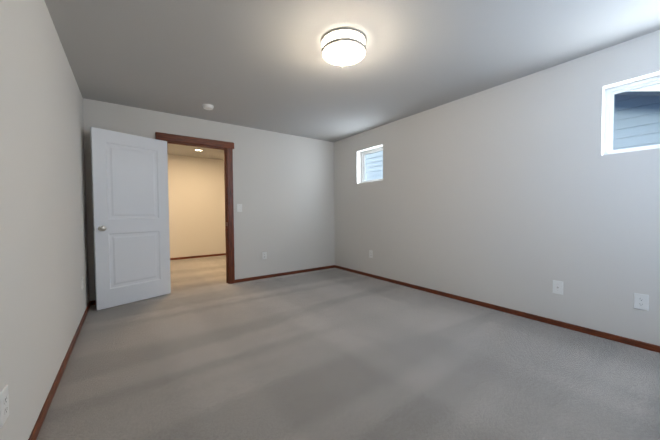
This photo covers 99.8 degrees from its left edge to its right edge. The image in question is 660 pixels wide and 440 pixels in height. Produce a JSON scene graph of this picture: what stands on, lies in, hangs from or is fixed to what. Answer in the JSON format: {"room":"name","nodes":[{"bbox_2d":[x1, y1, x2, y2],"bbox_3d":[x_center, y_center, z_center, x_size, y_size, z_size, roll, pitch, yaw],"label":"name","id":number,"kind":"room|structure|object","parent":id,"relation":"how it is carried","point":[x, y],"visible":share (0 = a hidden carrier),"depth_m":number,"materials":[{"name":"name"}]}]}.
{"room":"empty bedroom","nodes":[
{"label":"empty bedroom","id":0,"kind":"room"},
{"bbox_2d":[0,0,88,439],"bbox_3d":[-1.367,-0.151,1.099,0.120,2.440,5.300,-2,2,-36],"label":"wall","id":1,"kind":"structure","parent":0,"point":[44,298],"depth_m":1.50,"materials":[{"name":"white paint"}]},
{"bbox_2d":[0,384,8,427],"bbox_3d":[-1.227,0.699,1.049,0.008,0.124,0.079,-2,2,-36],"label":"electrical outlet","id":2,"kind":"object","parent":1,"relation":"attached to","point":[4,404],"visible":1,"depth_m":1.04,"materials":[{"name":"white plastic"}]},
{"bbox_2d":[28,301,90,439],"bbox_3d":[-1.340,1.041,1.221,0.012,0.050,5.180,-2,2,-36],"label":"baseboard","id":3,"kind":"structure","parent":1,"relation":"attached to","point":[40,419],"depth_m":1.71,"materials":[{"name":"brown wood"}]},
{"bbox_2d":[168,154,225,257],"bbox_3d":[-3.209,-0.303,6.841,3.390,2.440,0.120,-2,2,-36],"label":"wall","id":4,"kind":"structure","parent":0,"point":[196,190],"depth_m":6.74,"materials":[{"name":"white paint"}]},
{"bbox_2d":[170,253,225,259],"bbox_3d":[-3.161,0.893,6.822,3.150,0.050,0.012,-2,2,-36],"label":"baseboard","id":5,"kind":"structure","parent":4,"relation":"attached to","point":[199,256],"depth_m":6.77,"materials":[{"name":"brown wood"}]},
{"bbox_2d":[83,98,334,300],"bbox_3d":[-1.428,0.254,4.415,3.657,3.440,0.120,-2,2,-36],"label":"wall","id":6,"kind":"structure","parent":0,"point":[283,189],"depth_m":4.58,"materials":[{"name":"white paint"}]},
{"bbox_2d":[90,127,170,309],"bbox_3d":[-2.392,-0.017,3.403,0.171,2.030,0.808,1,2,35],"label":"door","id":7,"kind":"structure","parent":6,"relation":"in","point":[131,215],"depth_m":3.34,"materials":[{"name":"white paint"}]},
{"bbox_2d":[155,132,234,283],"bbox_3d":[-1.914,-0.092,4.039,1.021,2.161,0.145,-2,2,-36],"label":"door frame","id":8,"kind":"structure","parent":6,"relation":"attached to","point":[230,215],"depth_m":4.23,"materials":[{"name":"brown wood"}]},
{"bbox_2d":[237,204,241,211],"bbox_3d":[-1.407,-0.189,4.334,0.079,0.124,0.019,-2,2,-36],"label":"light switch","id":9,"kind":"object","parent":6,"relation":"attached to","point":[239,207],"visible":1,"depth_m":4.33,"materials":[{"name":"white plastic"}]},
{"bbox_2d":[262,252,266,259],"bbox_3d":[-1.081,0.588,4.596,0.079,0.124,0.008,-2,2,-36],"label":"electrical outlet","id":10,"kind":"object","parent":6,"relation":"attached to","point":[264,255],"visible":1,"depth_m":4.59,"materials":[{"name":"white plastic"}]},
{"bbox_2d":[235,265,334,282],"bbox_3d":[-0.695,0.930,4.881,1.930,0.050,0.012,-2,2,-36],"label":"baseboard","id":11,"kind":"structure","parent":6,"relation":"attached to","point":[279,274],"depth_m":4.78,"materials":[{"name":"brown wood"}]},
{"bbox_2d":[36,255,659,439],"bbox_3d":[-0.720,1.054,3.538,3.977,0.120,8.440,-2,2,-36],"label":"floor","id":12,"kind":"structure","parent":0,"point":[203,350],"depth_m":1.91,"materials":[{"name":"carpet"}]},
{"bbox_2d":[44,0,659,159],"bbox_3d":[-0.739,-1.504,3.465,3.977,0.120,8.440,-2,2,-36],"label":"ceiling","id":13,"kind":"structure","parent":0,"point":[260,64],"depth_m":2.34,"materials":[{"name":"grey paint"}]},
{"bbox_2d":[202,104,213,109],"bbox_3d":[-1.537,-1.418,3.505,0.136,0.044,0.136,-2,2,-36],"label":"smoke detector","id":14,"kind":"object","parent":13,"relation":"attached to","point":[208,107],"visible":1,"depth_m":3.47,"materials":[{"name":"white plastic"}]},
{"bbox_2d":[321,27,365,67],"bbox_3d":[0.106,-1.359,2.210,0.365,0.112,0.357,-2,2,-36],"label":"lamp","id":15,"kind":"object","parent":13,"relation":"attached to","point":[343,46],"visible":1,"depth_m":2.12,"materials":[{"name":"white glass"}]},
{"bbox_2d":[334,30,659,345],"bbox_3d":[1.686,-0.240,3.389,0.200,2.440,5.420,-2,2,-36],"label":"wall","id":16,"kind":"structure","parent":0,"point":[521,193],"depth_m":2.82,"materials":[{"name":"white paint"}]},
{"bbox_2d":[369,250,372,257],"bbox_3d":[0.680,0.567,4.630,0.008,0.124,0.079,-2,2,-36],"label":"electrical outlet","id":17,"kind":"object","parent":16,"relation":"attached to","point":[370,253],"visible":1,"depth_m":4.63,"materials":[{"name":"white plastic"}]},
{"bbox_2d":[361,147,382,182],"bbox_3d":[0.763,-0.916,4.702,0.070,0.560,0.615,-2,2,-36],"label":"window","id":18,"kind":"structure","parent":16,"relation":"in","point":[363,164],"depth_m":4.84,"materials":[{"name":"white plastic"}]},
{"bbox_2d":[335,265,659,352],"bbox_3d":[1.609,0.957,3.361,0.012,0.050,5.180,-2,2,-36],"label":"baseboard","id":19,"kind":"structure","parent":16,"relation":"attached to","point":[631,342],"depth_m":2.78,"materials":[{"name":"brown wood"}]},
{"bbox_2d":[553,280,562,294],"bbox_3d":[2.141,0.635,2.614,0.016,0.124,0.079,-2,2,-36],"label":"outlet","id":20,"kind":"object","parent":16,"relation":"attached to","point":[557,287],"visible":1,"depth_m":2.61,"materials":[{"name":"white plastic"}]},
{"bbox_2d":[604,76,659,154],"bbox_3d":[2.760,-0.829,1.955,0.070,0.575,1.180,-2,2,-36],"label":"window","id":21,"kind":"structure","parent":16,"relation":"in","point":[610,93],"depth_m":2.34,"materials":[{"name":"white plastic"}]},
{"bbox_2d":[634,293,648,310],"bbox_3d":[2.453,0.645,2.190,0.008,0.124,0.079,-2,2,-36],"label":"electrical outlet","id":22,"kind":"object","parent":16,"relation":"attached to","point":[641,301],"visible":1,"depth_m":2.19,"materials":[{"name":"white plastic"}]},
{"label":"outside","id":23,"kind":"structure","parent":0,"visible":0},
{"bbox_2d":[366,84,659,180],"bbox_3d":[4.907,-2.626,8.034,5.510,9.895,25.000,-2,2,-36],"label":"neighbouring house","id":24,"kind":"structure","parent":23,"point":[642,114],"depth_m":4.38,"materials":[{"name":"blue"}]}
]}

